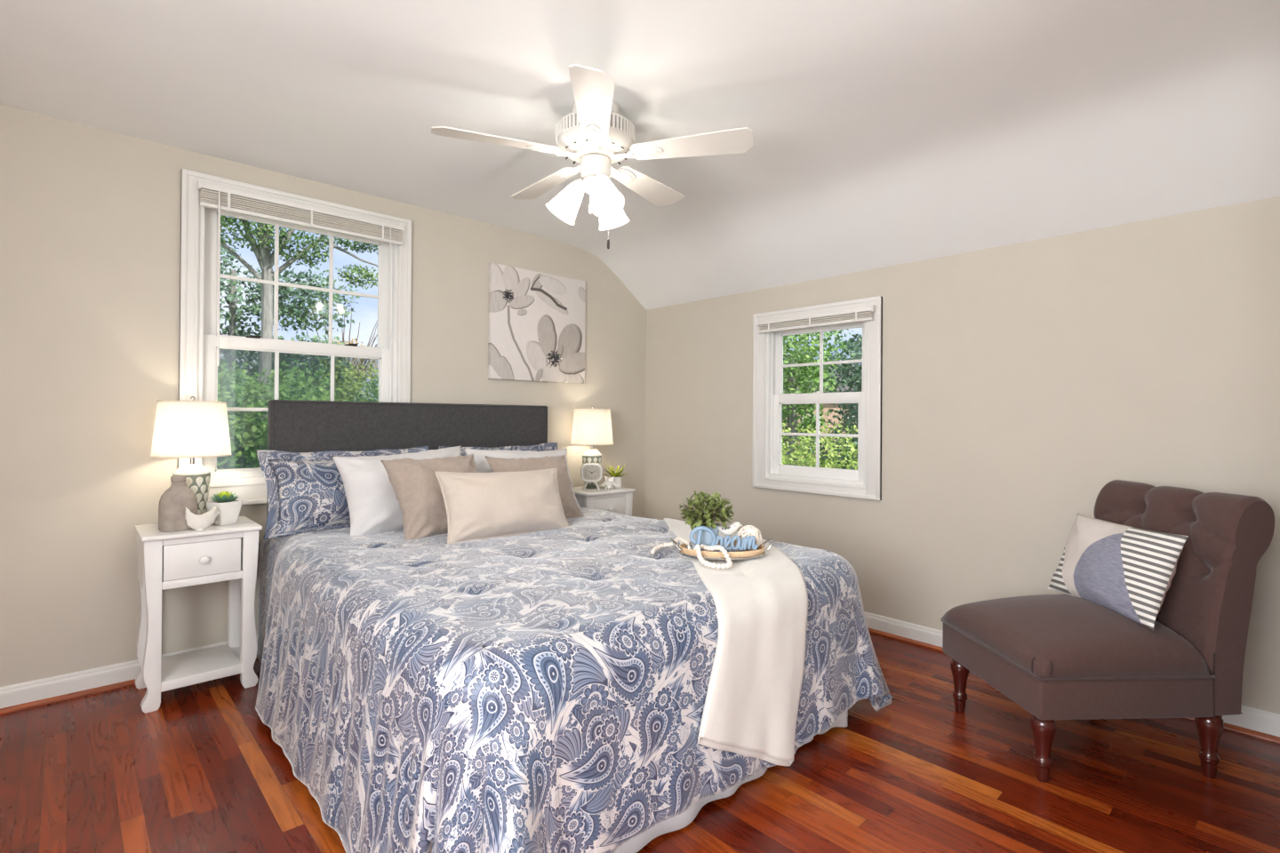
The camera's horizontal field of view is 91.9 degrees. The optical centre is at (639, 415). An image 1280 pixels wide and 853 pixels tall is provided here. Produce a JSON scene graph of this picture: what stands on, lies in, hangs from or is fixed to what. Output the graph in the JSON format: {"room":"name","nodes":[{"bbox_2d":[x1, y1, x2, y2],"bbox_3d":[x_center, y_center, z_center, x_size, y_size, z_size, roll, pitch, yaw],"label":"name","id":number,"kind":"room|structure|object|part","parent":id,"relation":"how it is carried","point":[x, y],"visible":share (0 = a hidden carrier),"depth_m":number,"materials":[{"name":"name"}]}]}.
{"room":"bedroom","nodes":[
{"label":"bedroom","id":0,"kind":"room"},
{"bbox_2d":[0,104,646,687],"bbox_3d":[-1.637,-0.026,3.457,4.730,2.660,0.140,1,0,-43],"label":"wall","id":1,"kind":"structure","parent":0,"point":[90,217],"depth_m":2.74,"materials":[{"name":"paint"}]},
{"bbox_2d":[0,656,256,714],"bbox_3d":[-1.589,1.195,3.379,4.434,0.019,0.014,1,0,-43],"label":"trim","id":2,"kind":"structure","parent":1,"relation":"attached to","point":[33,704],"depth_m":2.61,"materials":[{"name":"brown wood"}]},
{"bbox_2d":[0,635,257,708],"bbox_3d":[-1.593,1.154,3.396,4.450,0.100,0.015,1,0,-43],"label":"baseboard","id":3,"kind":"structure","parent":1,"relation":"attached to","point":[59,685],"depth_m":2.63,"materials":[{"name":"white paint"}]},
{"bbox_2d":[178,168,411,504],"bbox_3d":[-1.786,-0.352,3.294,1.084,1.585,0.156,1,0,-43],"label":"window","id":4,"kind":"structure","parent":1,"relation":"in","point":[199,225],"depth_m":3.11,"materials":[{"name":"white paint"}]},
{"bbox_3d":[-1.811,-0.716,3.326,0.898,0.719,0.030,1,0,-43],"label":"sash","id":5,"kind":"part","parent":4,"relation":"part of","materials":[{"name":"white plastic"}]},
{"bbox_3d":[-1.793,-0.037,3.298,0.898,0.710,0.030,1,0,-43],"label":"sash","id":6,"kind":"part","parent":4,"relation":"part of","materials":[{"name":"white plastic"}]},
{"bbox_2d":[197,180,404,366],"bbox_3d":[-1.715,-0.666,3.224,0.970,0.863,0.043,1,0,-43],"label":"window blind","id":7,"kind":"object","parent":4,"relation":"attached to","point":[212,196],"visible":1,"depth_m":3.16,"materials":[{"name":"white paint"}]},
{"bbox_3d":[-1.716,-0.993,3.229,0.954,0.019,0.023,1,0,-43],"label":"rail","id":8,"kind":"part","parent":7,"relation":"part of","materials":[{"name":"white paint"}]},
{"bbox_3d":[-1.408,-0.755,3.490,0.018,0.633,0.017,1,0,-43],"label":"lift cord","id":9,"kind":"part","parent":7,"relation":"part of","materials":[{"name":"white fabric"}]},
{"bbox_2d":[488,263,585,383],"bbox_3d":[-0.684,-0.606,4.219,0.759,0.741,0.036,1,0,-43],"label":"canvas painting","id":10,"kind":"object","parent":1,"relation":"attached to","point":[536,332],"visible":1,"depth_m":4.17,"materials":[{"name":"grey fabric"}]},
{"bbox_2d":[0,0,1279,310],"bbox_3d":[-0.087,-1.056,1.796,4.730,0.602,4.680,1,0,-43],"label":"ceiling","id":11,"kind":"structure","parent":0,"point":[886,132],"depth_m":2.37,"materials":[{"name":"paint"}]},
{"bbox_2d":[431,64,753,249],"bbox_3d":[-0.192,-0.947,2.505,1.203,0.577,1.174,1,0,-43],"label":"ceiling fan","id":12,"kind":"object","parent":11,"relation":"hanging from","point":[595,135],"visible":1,"depth_m":2.39,"materials":[{"name":"white metal"}]},
{"bbox_3d":[-0.536,-1.039,2.332,0.474,0.035,0.140,0,0,-21],"label":"blade","id":13,"kind":"part","parent":12,"relation":"part of","materials":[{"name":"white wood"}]},
{"bbox_3d":[-0.420,-1.036,2.770,0.140,0.035,0.474,1,0,-39],"label":"blade","id":14,"kind":"part","parent":12,"relation":"part of","materials":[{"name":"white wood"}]},
{"bbox_3d":[-0.299,-0.848,2.470,0.152,0.164,0.134,0,0,0],"label":"lamp shade","id":15,"kind":"part","parent":12,"relation":"part of","materials":[{"name":"white glass"}]},
{"bbox_3d":[-0.156,-1.037,2.086,0.140,0.035,0.474,0,0,-3],"label":"blade","id":16,"kind":"part","parent":12,"relation":"part of","materials":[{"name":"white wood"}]},
{"bbox_3d":[-0.139,-0.861,2.376,0.045,0.060,0.044,1,-33,-23],"label":"bulb","id":17,"kind":"part","parent":12,"relation":"part of","materials":[{"name":"white glass"}]},
{"bbox_3d":[-0.132,-0.847,2.359,0.134,0.164,0.152,1,0,-23],"label":"lamp shade","id":18,"kind":"part","parent":12,"relation":"part of","materials":[{"name":"white glass"}]},
{"bbox_3d":[-0.124,-0.823,2.440,0.004,0.258,0.005,1,0,-43],"label":"pull chain","id":19,"kind":"part","parent":12,"relation":"part of","materials":[{"name":"silver metal"}]},
{"bbox_3d":[-0.118,-0.847,2.575,0.134,0.164,0.152,0,0,30],"label":"lamp shade","id":20,"kind":"part","parent":12,"relation":"part of","materials":[{"name":"white glass"}]},
{"bbox_3d":[0.032,-1.033,2.794,0.140,0.035,0.474,0,0,33],"label":"blade","id":21,"kind":"part","parent":12,"relation":"part of","materials":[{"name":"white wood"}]},
{"bbox_3d":[0.195,-1.033,2.372,0.474,0.035,0.140,0,0,15],"label":"blade","id":22,"kind":"part","parent":12,"relation":"part of","materials":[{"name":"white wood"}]},
{"bbox_2d":[0,632,1279,852],"bbox_3d":[-0.104,1.268,1.787,4.730,0.120,4.680,1,0,-43],"label":"floor","id":23,"kind":"structure","parent":0,"point":[202,772],"depth_m":2.02,"materials":[{"name":"brown wood"}]},
{"bbox_2d":[134,516,262,713],"bbox_3d":[-1.959,0.843,2.742,0.420,0.712,0.391,1,0,-43],"label":"nightstand","id":24,"kind":"object","parent":23,"relation":"on","point":[166,560],"visible":0.98,"depth_m":2.66,"materials":[{"name":"white paint"}]},
{"bbox_3d":[-2.190,0.850,2.737,0.063,0.694,0.048,1,0,-43],"label":"leg","id":25,"kind":"part","parent":24,"relation":"part of","materials":[{"name":"white paint"}]},
{"bbox_3d":[-1.989,0.851,2.520,0.063,0.694,0.048,1,0,-43],"label":"leg","id":26,"kind":"part","parent":24,"relation":"part of","materials":[{"name":"white paint"}]},
{"bbox_2d":[158,475,197,531],"bbox_3d":[-1.971,0.371,2.642,0.134,0.230,0.091,1,0,-43],"label":"jug","id":27,"kind":"object","parent":24,"relation":"on","point":[174,500],"visible":0.92,"depth_m":2.61,"materials":[{"name":"grey ceramic"}]},
{"bbox_2d":[150,396,231,514],"bbox_3d":[-2.010,0.199,2.778,0.296,0.576,0.296,1,0,-43],"label":"table lamp","id":28,"kind":"object","parent":24,"relation":"on","point":[192,429],"visible":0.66,"depth_m":2.69,"materials":[{"name":"white fabric"}]},
{"bbox_3d":[-2.009,0.058,2.778,0.294,0.246,0.294,1,0,-43],"label":"lamp shade","id":29,"kind":"part","parent":28,"relation":"part of","materials":[{"name":"white fabric"}]},
{"bbox_3d":[-2.010,0.177,2.778,0.296,0.008,0.296,1,0,-43],"label":"shade trim","id":30,"kind":"part","parent":28,"relation":"part of","materials":[{"name":"white fabric"}]},
{"bbox_3d":[-2.008,-0.062,2.779,0.253,0.008,0.253,1,0,-43],"label":"shade trim","id":31,"kind":"part","parent":28,"relation":"part of","materials":[{"name":"white fabric"}]},
{"bbox_2d":[160,644,241,692],"bbox_3d":[-1.965,1.110,2.745,0.360,0.040,0.332,1,0,-43],"label":"shelf","id":32,"kind":"object","parent":24,"relation":"attached to","point":[180,670],"depth_m":2.70,"materials":[{"name":"white paint"}]},
{"bbox_3d":[-1.946,0.606,2.729,0.271,0.144,0.287,1,0,-43],"label":"drawer","id":33,"kind":"part","parent":24,"relation":"part of","materials":[{"name":"white paint"}]},
{"bbox_2d":[184,507,220,530],"bbox_3d":[-1.872,0.435,2.653,0.068,0.104,0.124,0,0,43],"label":"dish","id":34,"kind":"object","parent":24,"relation":"on","point":[196,522],"visible":1,"depth_m":2.63,"materials":[{"name":"white ceramic"}]},
{"bbox_3d":[-1.838,0.607,2.611,0.035,0.035,0.034,1,0,-43],"label":"knob","id":35,"kind":"part","parent":24,"relation":"part of","materials":[{"name":"white paint"}]},
{"bbox_2d":[206,491,242,525],"bbox_3d":[-1.872,0.414,2.788,0.122,0.148,0.128,0,0,23],"label":"potted succulent","id":36,"kind":"object","parent":24,"relation":"on","point":[228,505],"visible":0.99,"depth_m":2.76,"materials":[{"name":"white ceramic"}]},
{"bbox_3d":[-1.937,0.853,2.972,0.063,0.694,0.048,1,0,-43],"label":"leg","id":37,"kind":"part","parent":24,"relation":"part of","materials":[{"name":"white paint"}]},
{"bbox_3d":[-1.736,0.854,2.755,0.063,0.694,0.048,1,0,-43],"label":"leg","id":38,"kind":"part","parent":24,"relation":"part of","materials":[{"name":"white paint"}]},
{"bbox_2d":[266,400,847,852],"bbox_3d":[-0.481,0.569,2.794,1.630,1.281,2.319,1,0,-43],"label":"bed","id":39,"kind":"object","parent":23,"relation":"on","point":[293,426],"visible":0.02,"depth_m":3.39,"materials":[{"name":"grey fabric"}]},
{"bbox_3d":[-1.240,0.307,3.617,1.629,0.761,0.077,1,0,-43],"label":"headboard","id":40,"kind":"part","parent":39,"relation":"part of","materials":[{"name":"grey fabric"}]},
{"bbox_2d":[255,507,892,852],"bbox_3d":[-0.433,0.868,2.705,2.055,0.643,2.388,1,0,-43],"label":"comforter","id":41,"kind":"object","parent":39,"relation":"on","point":[543,692],"visible":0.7,"depth_m":1.72,"materials":[{"name":"blue fabric"}]},
{"bbox_2d":[256,446,428,539],"bbox_3d":[-1.442,0.364,3.135,0.833,0.396,0.244,1,0,-40],"label":"pillow sham","id":42,"kind":"object","parent":41,"relation":"on","point":[306,491],"visible":0.48,"depth_m":2.95,"materials":[{"name":"blue fabric"}]},
{"bbox_2d":[331,445,461,535],"bbox_3d":[-1.155,0.372,3.119,0.282,0.421,0.699,0,0,45],"label":"pillow","id":43,"kind":"object","parent":41,"relation":"on","point":[373,506],"visible":0.41,"depth_m":2.92,"materials":[{"name":"white fabric"}]},
{"bbox_2d":[380,453,479,539],"bbox_3d":[-0.943,0.383,2.967,0.288,0.377,0.513,0,0,42],"label":"throw pillow","id":44,"kind":"object","parent":41,"relation":"on","point":[416,486],"visible":0.59,"depth_m":2.82,"materials":[{"name":"beige fabric"}]},
{"bbox_2d":[438,442,557,455],"bbox_3d":[-0.792,0.370,3.757,0.217,0.394,0.833,0,0,44],"label":"pillow sham","id":45,"kind":"object","parent":41,"relation":"on","point":[548,446],"visible":0.06,"depth_m":3.92,"materials":[{"name":"blue fabric"}]},
{"bbox_2d":[434,468,569,543],"bbox_3d":[-0.631,0.415,2.933,0.651,0.324,0.247,1,0,-35],"label":"lumbar pillow","id":46,"kind":"object","parent":41,"relation":"on","point":[479,506],"visible":0.96,"depth_m":2.82,"materials":[{"name":"beige fabric"}]},
{"bbox_2d":[464,448,580,509],"bbox_3d":[-0.668,0.381,3.585,0.679,0.394,0.280,1,0,-36],"label":"pillow","id":47,"kind":"object","parent":41,"relation":"on","point":[482,465],"visible":0.17,"depth_m":3.50,"materials":[{"name":"white fabric"}]},
{"bbox_2d":[484,455,583,518],"bbox_3d":[-0.570,0.395,3.375,0.500,0.355,0.254,1,0,-37],"label":"throw pillow","id":48,"kind":"object","parent":41,"relation":"on","point":[571,508],"visible":0.41,"depth_m":3.38,"materials":[{"name":"beige fabric"}]},
{"bbox_2d":[663,518,807,766],"bbox_3d":[0.296,0.847,2.758,0.536,0.624,1.982,0,0,-8],"label":"throw blanket","id":49,"kind":"object","parent":41,"relation":"on","point":[751,706],"visible":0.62,"depth_m":1.97,"materials":[{"name":"white fabric"}]},
{"bbox_2d":[670,537,774,560],"bbox_3d":[0.317,0.504,2.390,0.404,0.063,0.236,0,0,-2],"label":"oval tray","id":50,"kind":"object","parent":49,"relation":"on","point":[760,552],"visible":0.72,"depth_m":2.31,"materials":[{"name":"brown wood"}]},
{"bbox_3d":[0.135,0.492,2.385,0.040,0.040,0.103,0,0,-2],"label":"handle","id":51,"kind":"part","parent":50,"relation":"part of","materials":[{"name":"silver metal"}]},
{"bbox_2d":[685,543,693,550],"bbox_3d":[0.189,0.504,2.360,0.035,0.041,0.035,1,0,-43],"label":"bauble","id":52,"kind":"object","parent":50,"relation":"on","point":[689,546],"visible":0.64,"depth_m":2.35,"materials":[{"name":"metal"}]},
{"bbox_2d":[650,536,732,568],"bbox_3d":[0.186,0.517,2.370,0.112,0.082,0.452,1,0,-33],"label":"bead garland","id":53,"kind":"object","parent":50,"relation":"on","point":[697,548],"visible":0.92,"depth_m":2.27,"materials":[{"name":"beige wood"}]},
{"bbox_2d":[679,490,734,551],"bbox_3d":[0.265,0.409,2.439,0.232,0.232,0.241,1,0,-43],"label":"greenery","id":54,"kind":"object","parent":50,"relation":"on","point":[706,519],"visible":0.97,"depth_m":2.39,"materials":[{"name":"green plant"}]},
{"bbox_3d":[0.262,0.476,2.434,0.104,0.098,0.104,1,0,-43],"label":"pot","id":55,"kind":"part","parent":54,"relation":"part of","materials":[{"name":"blue ceramic"}]},
{"bbox_2d":[689,526,758,551],"bbox_3d":[0.319,0.472,2.349,0.260,0.107,0.022,0,0,1],"label":"word sign","id":56,"kind":"object","parent":50,"relation":"on","point":[748,540],"visible":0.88,"depth_m":2.34,"materials":[{"name":"blue paint"}]},
{"bbox_2d":[718,521,742,551],"bbox_3d":[0.349,0.470,2.423,0.108,0.111,0.043,0,0,-12],"label":"bird figurine","id":57,"kind":"object","parent":50,"relation":"on","point":[733,527],"visible":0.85,"depth_m":2.41,"materials":[{"name":"white ceramic"}]},
{"bbox_2d":[736,525,761,551],"bbox_3d":[0.426,0.476,2.416,0.098,0.097,0.096,1,0,-43],"label":"ball","id":58,"kind":"object","parent":50,"relation":"on","point":[750,531],"visible":0.59,"depth_m":2.39,"materials":[{"name":"beige wood"}]},
{"bbox_3d":[0.499,0.494,2.396,0.040,0.040,0.103,0,0,-2],"label":"handle","id":59,"kind":"part","parent":50,"relation":"part of","materials":[{"name":"silver metal"}]},
{"bbox_2d":[573,484,635,516],"bbox_3d":[-0.312,0.861,4.268,0.420,0.712,0.391,1,0,-43],"label":"nightstand","id":60,"kind":"object","parent":23,"relation":"on","point":[618,500],"visible":0.36,"depth_m":4.16,"materials":[{"name":"white paint"}]},
{"bbox_3d":[-0.342,0.869,4.046,0.063,0.694,0.048,1,0,-43],"label":"leg","id":61,"kind":"part","parent":60,"relation":"part of","materials":[{"name":"white paint"}]},
{"bbox_2d":[580,464,602,490],"bbox_3d":[-0.331,0.416,4.214,0.146,0.181,0.063,0,0,-11],"label":"clock","id":62,"kind":"object","parent":60,"relation":"on","point":[589,473],"visible":1,"depth_m":4.19,"materials":[{"name":"white plastic"}]},
{"bbox_2d":[570,406,613,488],"bbox_3d":[-0.336,0.217,4.334,0.296,0.576,0.296,1,0,-43],"label":"table lamp","id":63,"kind":"object","parent":60,"relation":"on","point":[592,427],"visible":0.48,"depth_m":4.23,"materials":[{"name":"white fabric"}]},
{"bbox_3d":[-0.335,0.195,4.334,0.296,0.008,0.296,1,0,-43],"label":"shade trim","id":64,"kind":"part","parent":63,"relation":"part of","materials":[{"name":"white fabric"}]},
{"bbox_3d":[-0.335,0.076,4.335,0.294,0.246,0.294,1,0,-43],"label":"lamp shade","id":65,"kind":"part","parent":63,"relation":"part of","materials":[{"name":"white fabric"}]},
{"bbox_3d":[-0.334,-0.044,4.335,0.253,0.008,0.253,1,0,-43],"label":"shade trim","id":66,"kind":"part","parent":63,"relation":"part of","materials":[{"name":"white fabric"}]},
{"bbox_3d":[-0.300,0.624,4.255,0.271,0.144,0.287,1,0,-43],"label":"drawer","id":67,"kind":"part","parent":60,"relation":"part of","materials":[{"name":"white paint"}]},
{"bbox_2d":[602,476,616,489],"bbox_3d":[-0.211,0.461,4.261,0.105,0.089,0.100,0,0,1],"label":"star ornament","id":68,"kind":"object","parent":60,"relation":"on","point":[609,483],"visible":1,"depth_m":4.24,"materials":[{"name":"white ceramic"}]},
{"bbox_2d":[602,464,627,487],"bbox_3d":[-0.168,0.422,4.366,0.220,0.169,0.216,1,0,-43],"label":"potted plant","id":69,"kind":"object","parent":60,"relation":"on","point":[617,479],"visible":0.9,"depth_m":4.33,"materials":[{"name":"green plant"}]},
{"bbox_3d":[-0.171,0.467,4.365,0.090,0.078,0.090,1,0,-43],"label":"pot","id":70,"kind":"part","parent":69,"relation":"part of","materials":[{"name":"white ceramic"}]},
{"bbox_3d":[-0.089,0.871,4.280,0.063,0.694,0.048,1,0,-43],"label":"leg","id":71,"kind":"part","parent":60,"relation":"part of","materials":[{"name":"white paint"}]},
{"bbox_2d":[940,480,1274,783],"bbox_3d":[1.695,0.746,2.339,0.827,0.954,0.616,0,0,-3],"label":"slipper chair","id":72,"kind":"object","parent":23,"relation":"on","point":[1057,657],"visible":0.84,"depth_m":2.08,"materials":[{"name":"brown upholstery fabric"},{"name":"dark mahogany stained wood"}]},
{"bbox_3d":[1.326,1.110,2.564,0.075,0.223,0.075,0,0,-3],"label":"leg","id":73,"kind":"part","parent":72,"relation":"part of","materials":[{"name":"brown wood"}]},
{"bbox_3d":[1.351,1.108,2.075,0.075,0.223,0.075,0,0,-3],"label":"leg","id":74,"kind":"part","parent":72,"relation":"part of","materials":[{"name":"brown wood"}]},
{"bbox_2d":[941,594,1212,678],"bbox_3d":[1.585,0.783,2.333,0.596,0.158,0.604,0,0,-3],"label":"seat cushion","id":75,"kind":"object","parent":72,"relation":"on","point":[1041,636],"depth_m":2.12,"materials":[{"name":"brown fabric"}]},
{"bbox_3d":[1.590,0.932,2.333,0.602,0.136,0.600,0,0,-3],"label":"seat","id":76,"kind":"part","parent":72,"relation":"part of","materials":[{"name":"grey fabric"}]},
{"bbox_2d":[1048,513,1188,630],"bbox_3d":[1.787,0.568,2.349,0.197,0.317,0.505,0,0,0],"label":"lumbar pillow","id":77,"kind":"object","parent":72,"relation":"on","point":[1129,572],"visible":1,"depth_m":2.24,"materials":[{"name":"fabric"}]},
{"bbox_3d":[1.992,0.637,2.355,0.233,0.732,0.600,0,0,-3],"label":"backrest","id":78,"kind":"part","parent":72,"relation":"part of","materials":[{"name":"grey fabric"}]},
{"bbox_3d":[1.935,1.113,2.105,0.075,0.223,0.075,0,0,-3],"label":"leg","id":79,"kind":"part","parent":72,"relation":"part of","materials":[{"name":"brown wood"}]},
{"bbox_2d":[644,196,1279,714],"bbox_3d":[1.635,0.227,3.299,0.140,2.200,4.540,1,0,-43],"label":"wall","id":80,"kind":"structure","parent":0,"point":[1020,381],"depth_m":3.00,"materials":[{"name":"paint"}]},
{"bbox_2d":[752,296,882,500],"bbox_3d":[1.105,-0.100,3.848,0.156,1.148,0.877,1,0,-43],"label":"window","id":81,"kind":"structure","parent":80,"relation":"in","point":[769,397],"depth_m":3.84,"materials":[{"name":"white paint"}]},
{"bbox_2d":[755,304,875,333],"bbox_3d":[1.045,-0.583,3.779,0.035,0.084,0.804,1,0,-43],"label":"window blind","id":82,"kind":"object","parent":81,"relation":"attached to","point":[856,317],"visible":1,"depth_m":3.74,"materials":[{"name":"white paint"}]},
{"bbox_3d":[1.045,-0.550,3.779,0.023,0.019,0.788,1,0,-43],"label":"rail","id":83,"kind":"part","parent":82,"relation":"part of","materials":[{"name":"white paint"}]},
{"bbox_3d":[1.109,0.126,3.852,0.030,0.530,0.657,1,0,-43],"label":"sash","id":84,"kind":"part","parent":81,"relation":"part of","materials":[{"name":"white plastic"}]},
{"bbox_3d":[1.137,-0.342,3.877,0.030,0.482,0.657,1,0,-43],"label":"sash","id":85,"kind":"part","parent":81,"relation":"part of","materials":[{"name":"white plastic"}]},
{"bbox_2d":[864,611,1279,737],"bbox_3d":[1.249,1.175,3.591,0.015,0.100,3.559,1,0,-43],"label":"baseboard","id":86,"kind":"structure","parent":80,"relation":"attached to","point":[1254,719],"depth_m":3.25,"materials":[{"name":"white paint"}]},
{"bbox_2d":[867,627,1279,743],"bbox_3d":[1.242,1.216,3.576,0.014,0.019,3.545,1,0,-43],"label":"trim","id":87,"kind":"structure","parent":80,"relation":"attached to","point":[1274,739],"depth_m":2.44,"materials":[{"name":"brown wood"}]},
{"label":"outside","id":88,"kind":"structure","parent":0,"visible":0},
{"bbox_3d":[-6.515,4.340,19.302,90.000,0.350,90.000,1,0,-43],"label":"lawn","id":89,"kind":"structure","parent":88,"visible":0},
{"bbox_2d":[217,375,325,428],"bbox_3d":[-12.747,1.421,21.052,9.120,5.752,3.713,1,0,-43],"label":"tree","id":90,"kind":"object","parent":89,"relation":"on","point":[249,375],"visible":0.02,"depth_m":19.66,"materials":[{"name":"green plant"}]},
{"bbox_2d":[216,359,349,469],"bbox_3d":[-5.621,1.753,8.362,3.186,5.088,2.814,0,0,41],"label":"bush","id":91,"kind":"object","parent":89,"relation":"on","point":[244,457],"visible":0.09,"depth_m":8.35,"materials":[{"name":"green plant"}]},
{"bbox_2d":[216,228,359,469],"bbox_3d":[-9.571,-0.190,14.444,5.188,8.966,3.580,1,0,-43],"label":"tree","id":92,"kind":"object","parent":89,"relation":"on","point":[234,315],"visible":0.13,"depth_m":14.63,"materials":[{"name":"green plant"}]},
{"bbox_2d":[238,331,351,423],"bbox_3d":[-9.664,1.006,16.940,2.961,6.592,3.369,1,0,-43],"label":"tree","id":93,"kind":"object","parent":89,"relation":"on","point":[296,356],"visible":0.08,"depth_m":16.81,"materials":[{"name":"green plant"}]},
{"bbox_2d":[220,215,377,450],"bbox_3d":[-5.960,-0.350,10.671,4.570,9.307,1.874,1,0,-43],"label":"tree","id":94,"kind":"object","parent":89,"relation":"on","point":[263,233],"visible":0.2,"depth_m":10.42,"materials":[{"name":"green plant"}]},
{"bbox_2d":[245,369,378,467],"bbox_3d":[-6.289,1.706,12.181,3.342,5.202,3.613,0,0,44],"label":"tree","id":95,"kind":"object","parent":89,"relation":"on","point":[372,384],"visible":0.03,"depth_m":12.10,"materials":[{"name":"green plant"}]},
{"bbox_2d":[296,359,378,401],"bbox_3d":[-7.841,1.375,17.922,4.279,5.889,3.281,1,0,-43],"label":"tree","id":96,"kind":"object","parent":89,"relation":"on","point":[346,382],"visible":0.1,"depth_m":16.93,"materials":[{"name":"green plant"}]},
{"bbox_2d":[313,298,378,400],"bbox_3d":[-9.012,0.421,19.030,2.104,7.787,1.694,1,0,-43],"label":"tree","id":97,"kind":"object","parent":89,"relation":"on","point":[361,360],"visible":0.16,"depth_m":19.06,"materials":[{"name":"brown plant"}]},
{"bbox_2d":[781,336,839,466],"bbox_3d":[3.997,0.788,19.333,6.190,7.245,3.678,1,0,-43],"label":"tree","id":98,"kind":"object","parent":89,"relation":"on","point":[804,421],"visible":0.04,"depth_m":20.33,"materials":[{"name":"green plant"}]},
{"bbox_2d":[781,328,854,465],"bbox_3d":[2.659,1.083,11.302,3.582,6.569,3.681,1,0,-43],"label":"tree","id":99,"kind":"object","parent":89,"relation":"on","point":[793,375],"visible":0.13,"depth_m":10.85,"materials":[{"name":"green plant"}]},
{"bbox_2d":[781,419,857,470],"bbox_3d":[2.843,2.215,9.130,2.352,4.288,3.306,1,0,-43],"label":"hedge","id":100,"kind":"object","parent":89,"relation":"on","point":[811,460],"visible":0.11,"depth_m":8.82,"materials":[{"name":"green plant"}]},
{"bbox_2d":[781,365,860,466],"bbox_3d":[8.060,0.970,27.889,7.200,6.600,5.800,0,0,-13],"label":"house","id":101,"kind":"structure","parent":89,"relation":"on","point":[827,407],"depth_m":25.16,"materials":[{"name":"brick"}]},
{"bbox_3d":[6.898,0.649,24.892,0.640,1.240,0.030,0,0,-13],"label":"pane","id":102,"kind":"part","parent":101,"relation":"part of","materials":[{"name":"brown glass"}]},
{"bbox_2d":[803,334,862,470],"bbox_3d":[6.622,1.157,15.919,5.671,6.517,3.485,1,0,-43],"label":"tree","id":103,"kind":"object","parent":89,"relation":"on","point":[860,335],"visible":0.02,"depth_m":15.16,"materials":[{"name":"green plant"}]},
{"bbox_2d":[808,333,862,470],"bbox_3d":[4.452,1.408,11.053,3.359,5.945,3.567,1,0,-43],"label":"tree","id":104,"kind":"object","parent":89,"relation":"on","point":[850,380],"visible":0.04,"depth_m":11.54,"materials":[{"name":"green plant"}]}
]}

